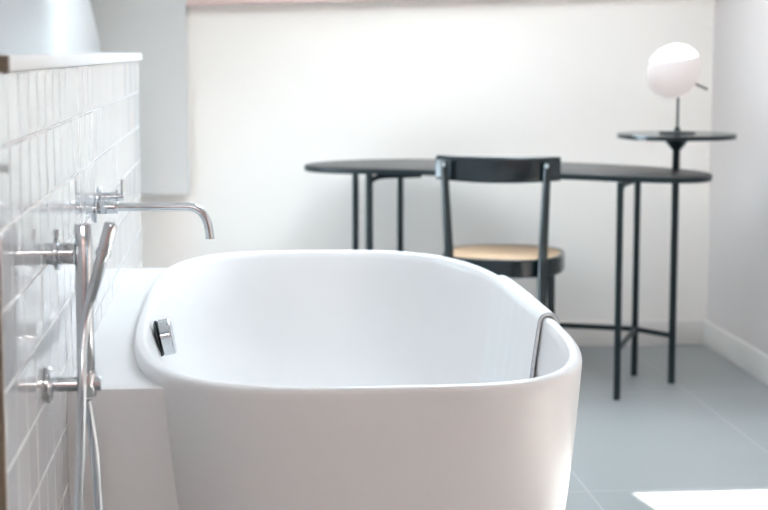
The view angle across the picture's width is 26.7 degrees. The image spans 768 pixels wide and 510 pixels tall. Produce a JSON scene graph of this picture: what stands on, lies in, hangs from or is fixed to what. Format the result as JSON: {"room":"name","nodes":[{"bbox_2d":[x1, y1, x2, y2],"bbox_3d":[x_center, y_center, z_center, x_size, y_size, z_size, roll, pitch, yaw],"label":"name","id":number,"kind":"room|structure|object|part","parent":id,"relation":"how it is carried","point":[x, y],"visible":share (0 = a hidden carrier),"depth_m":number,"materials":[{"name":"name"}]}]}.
{"room":"bathroom","nodes":[
{"label":"bathroom","id":0,"kind":"room"},
{"bbox_2d":[0,0,100,53],"bbox_3d":[-0.917,-0.106,4.041,0.100,1.500,4.177,-1,7,-5],"label":"wall","id":1,"kind":"structure","parent":0,"point":[25,25],"depth_m":4.32,"materials":[{"name":"white paint"}]},
{"bbox_2d":[0,60,140,508],"bbox_3d":[-0.699,0.165,3.393,0.214,1.124,2.806,-1,7,-5],"label":"tiled wall","id":2,"kind":"structure","parent":0,"point":[10,223],"depth_m":2.51,"materials":[{"name":"white tile"}]},
{"bbox_2d":[0,268,7,509],"bbox_3d":[-0.673,0.343,1.990,0.414,1.123,0.015,-1,7,-5],"label":"trim","id":3,"kind":"structure","parent":2,"relation":"attached to","point":[3,470],"depth_m":1.99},
{"bbox_2d":[0,55,8,72],"bbox_3d":[-0.576,-0.236,2.001,0.221,0.022,0.014,-1,7,-5],"label":"trim","id":4,"kind":"structure","parent":2,"relation":"attached to","point":[4,59],"depth_m":2.00,"materials":[{"name":"brown wood"}]},
{"bbox_2d":[0,60,141,509],"bbox_3d":[-0.595,0.163,3.401,0.009,1.120,2.810,-1,7,-5],"label":"wall tiles","id":5,"kind":"object","parent":2,"relation":"attached to","point":[32,101],"depth_m":2.48,"materials":[{"name":"white tile"}]},
{"bbox_2d":[0,53,141,71],"bbox_3d":[-0.700,-0.411,3.389,0.223,0.020,2.795,-1,7,-5],"label":"trim","id":6,"kind":"structure","parent":2,"relation":"attached to","point":[32,61],"depth_m":2.71,"materials":[{"name":"white paint"}]},
{"bbox_2d":[43,223,101,402],"bbox_3d":[-0.463,0.087,2.414,0.082,0.262,0.098,-1,7,-5],"label":"fitting","id":7,"kind":"object","parent":2,"relation":"attached to","point":[79,253],"visible":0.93,"depth_m":2.41,"materials":[{"name":"silver metal"}]},
{"bbox_3d":[-0.498,0.192,2.403,0.009,0.055,0.055,-1,7,-5],"label":"wall plate","id":8,"kind":"part","parent":7,"relation":"part of","materials":[{"name":"silver metal"}]},
{"bbox_3d":[-0.456,0.192,2.407,0.072,0.022,0.022,-1,7,-5],"label":"holder arm","id":9,"kind":"part","parent":7,"relation":"part of","materials":[{"name":"silver metal"}]},
{"bbox_2d":[77,370,96,397],"bbox_3d":[-0.441,0.192,2.408,0.029,0.036,0.029,-1,7,-5],"label":"outlet","id":10,"kind":"object","parent":7,"relation":"attached to","point":[91,375],"depth_m":2.40,"materials":[{"name":"silver metal"}]},
{"bbox_2d":[74,221,117,509],"bbox_3d":[-0.431,0.399,2.429,0.080,0.901,0.036,-4,8,-30],"label":"shower","id":11,"kind":"object","parent":2,"relation":"attached to","point":[85,411],"visible":1,"depth_m":2.39,"materials":[{"name":"silver metal"}]},
{"bbox_3d":[-0.423,0.033,2.390,0.036,0.073,0.018,-1,7,-5],"label":"handle","id":12,"kind":"part","parent":11,"relation":"part of","materials":[{"name":"silver metal"}]},
{"bbox_2d":[94,180,214,238],"bbox_3d":[-0.468,-0.094,3.329,0.238,0.112,0.172,-1,7,-5],"label":"tap","id":13,"kind":"object","parent":2,"relation":"attached to","point":[108,202],"visible":1,"depth_m":3.27,"materials":[{"name":"silver metal"}]},
{"bbox_3d":[-0.578,-0.092,3.259,0.006,0.055,0.055,-1,7,-5],"label":"wall plate","id":14,"kind":"part","parent":13,"relation":"part of","materials":[{"name":"silver metal"}]},
{"bbox_3d":[-0.590,-0.121,3.378,0.005,0.046,0.046,-1,7,-5],"label":"wall plate","id":15,"kind":"part","parent":13,"relation":"part of","materials":[{"name":"silver metal"}]},
{"bbox_3d":[-0.556,-0.096,3.261,0.044,0.027,0.027,-1,7,-5],"label":"spout","id":16,"kind":"part","parent":13,"relation":"part of","materials":[{"name":"silver metal"}]},
{"bbox_3d":[-0.565,-0.121,3.380,0.046,0.029,0.029,-1,7,-5],"label":"handle","id":17,"kind":"part","parent":13,"relation":"part of","materials":[{"name":"silver metal"}]},
{"bbox_3d":[-0.547,-0.141,3.380,0.005,0.032,0.005,1,7,10],"label":"lever","id":18,"kind":"part","parent":13,"relation":"part of","materials":[{"name":"silver metal"}]},
{"bbox_3d":[-0.441,-0.071,3.275,0.194,0.072,0.018,-1,7,-5],"label":"spout","id":19,"kind":"part","parent":13,"relation":"part of","materials":[{"name":"silver metal"}]},
{"bbox_2d":[141,0,714,321],"bbox_3d":[-0.193,-0.337,6.241,3.136,1.410,0.100,-1,7,-5],"label":"wall","id":20,"kind":"structure","parent":0,"point":[275,90],"depth_m":6.21,"materials":[{"name":"white paint"}]},
{"bbox_2d":[89,0,189,194],"bbox_3d":[-1.191,-0.640,6.027,0.917,0.835,0.070,-1,7,-5],"label":"trim","id":21,"kind":"structure","parent":20,"relation":"attached to","point":[155,29],"depth_m":6.02,"materials":[{"name":"white paint"}]},
{"bbox_2d":[187,0,366,5],"bbox_3d":[0.269,-1.003,6.123,2.021,0.124,0.050,-1,7,-5],"label":"trim","id":22,"kind":"structure","parent":20,"relation":"attached to","point":[189,2],"depth_m":6.04,"materials":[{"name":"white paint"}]},
{"bbox_2d":[560,320,706,346],"bbox_3d":[0.273,0.316,6.307,2.011,0.097,0.015,-1,7,-5],"label":"baseboard","id":23,"kind":"structure","parent":20,"relation":"attached to","point":[688,332],"depth_m":6.37,"materials":[{"name":"white paint"}]},
{"bbox_2d":[565,345,767,509],"bbox_3d":[-0.139,0.905,2.417,3.731,0.100,7.977,-1,7,-5],"label":"floor","id":24,"kind":"structure","parent":0,"point":[699,441],"depth_m":4.88,"materials":[{"name":"grey tile"}]},
{"bbox_2d":[67,250,581,509],"bbox_3d":[-0.137,0.405,3.495,0.918,0.624,1.808,-1,7,-5],"label":"bathtub","id":25,"kind":"object","parent":24,"relation":"on","point":[294,379],"visible":0.94,"depth_m":2.72,"materials":[{"name":"white ceramic"}]},
{"bbox_2d":[478,275,559,382],"bbox_3d":[0.277,0.245,3.538,0.102,0.330,0.558,-1,7,-5],"label":"towel","id":26,"kind":"object","parent":25,"relation":"on","point":[515,318],"visible":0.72,"depth_m":3.53,"materials":[{"name":"white fabric"}]},
{"bbox_2d":[436,155,564,313],"bbox_3d":[0.401,0.062,5.473,0.412,0.813,0.494,2,7,12],"label":"chair","id":27,"kind":"object","parent":24,"relation":"on","point":[542,262],"visible":0.76,"depth_m":5.27,"materials":[{"name":"black paint"}]},
{"bbox_3d":[0.201,0.090,5.312,0.040,0.798,0.090,3,8,22],"label":"post","id":28,"kind":"part","parent":27,"relation":"part of","materials":[{"name":"black paint"}]},
{"bbox_3d":[0.367,-0.279,5.270,0.411,0.086,0.072,2,7,12],"label":"backrest","id":29,"kind":"part","parent":27,"relation":"part of","materials":[{"name":"black paint"}]},
{"bbox_3d":[0.406,0.019,5.495,0.426,0.060,0.452,-1,7,-5],"label":"seat frame","id":30,"kind":"part","parent":27,"relation":"part of","materials":[{"name":"black paint"}]},
{"bbox_3d":[0.406,-0.009,5.492,0.397,0.007,0.421,-1,7,-5],"label":"seat","id":31,"kind":"part","parent":27,"relation":"part of","materials":[{"name":"wicker"}]},
{"bbox_3d":[0.515,0.098,5.247,0.044,0.798,0.089,-1,7,-5],"label":"post","id":32,"kind":"part","parent":27,"relation":"part of","materials":[{"name":"black paint"}]},
{"bbox_3d":[0.580,0.220,5.638,0.031,0.457,0.053,4,8,28],"label":"leg","id":33,"kind":"part","parent":27,"relation":"part of","materials":[{"name":"black paint"}]},
{"bbox_2d":[304,131,736,399],"bbox_3d":[0.473,-0.005,5.764,1.508,0.870,0.602,3,8,22],"label":"desk","id":34,"kind":"object","parent":24,"relation":"on","point":[624,175],"visible":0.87,"depth_m":5.62,"materials":[{"name":"black metal"}]},
{"bbox_3d":[-0.104,0.048,5.926,0.023,0.724,0.023,-1,7,-5],"label":"leg","id":35,"kind":"part","parent":34,"relation":"part of","materials":[{"name":"black metal"}]},
{"bbox_3d":[-0.052,0.076,5.707,0.026,0.724,0.026,-1,7,-5],"label":"leg","id":36,"kind":"part","parent":34,"relation":"part of","materials":[{"name":"black metal"}]},
{"bbox_3d":[0.060,0.039,6.001,0.023,0.724,0.023,-1,7,-5],"label":"leg","id":37,"kind":"part","parent":34,"relation":"part of","materials":[{"name":"black metal"}]},
{"bbox_3d":[0.773,0.122,5.342,0.023,0.724,0.023,-1,7,-5],"label":"leg","id":38,"kind":"part","parent":34,"relation":"part of","materials":[{"name":"black metal"}]},
{"bbox_3d":[0.894,0.070,5.750,0.023,0.724,0.023,-1,7,-5],"label":"leg","id":39,"kind":"part","parent":34,"relation":"part of","materials":[{"name":"black metal"}]},
{"bbox_2d":[617,131,736,141],"bbox_3d":[1.002,-0.408,5.548,0.405,0.017,0.405,-1,7,-5],"label":"shelf","id":40,"kind":"object","parent":34,"relation":"attached to","point":[700,136],"depth_m":5.41,"materials":[{"name":"black metal"}]},
{"bbox_2d":[647,44,707,133],"bbox_3d":[0.988,-0.566,5.527,0.184,0.303,0.189,-3,8,-21],"label":"table lamp","id":41,"kind":"object","parent":34,"relation":"on","point":[674,70],"visible":1,"depth_m":5.46,"materials":[{"name":"glass"}]},
{"bbox_3d":[0.988,-0.609,5.521,0.183,0.151,0.190,-1,7,-5],"label":"lamp shade","id":42,"kind":"part","parent":41,"relation":"part of","materials":[{"name":"white glass"}]},
{"bbox_3d":[1.004,-0.496,5.537,0.008,0.120,0.008,-1,7,-5],"label":"stem","id":43,"kind":"part","parent":41,"relation":"part of","materials":[{"name":"black metal"}]},
{"bbox_3d":[1.071,-0.571,5.480,0.051,0.030,0.009,2,7,13],"label":"tilt handle","id":44,"kind":"part","parent":41,"relation":"part of","materials":[{"name":"grey metal"}]},
{"bbox_2d":[706,0,767,354],"bbox_3d":[1.670,-0.455,2.409,0.100,2.600,7.777,-1,7,-5],"label":"wall","id":45,"kind":"structure","parent":0,"point":[737,282],"depth_m":5.94,"materials":[{"name":"white paint"}]},
{"bbox_2d":[703,321,767,384],"bbox_3d":[1.609,0.782,2.602,0.015,0.097,7.662,-1,7,-5],"label":"baseboard","id":46,"kind":"structure","parent":45,"relation":"attached to","point":[745,356],"depth_m":5.96,"materials":[{"name":"white paint"}]}
]}

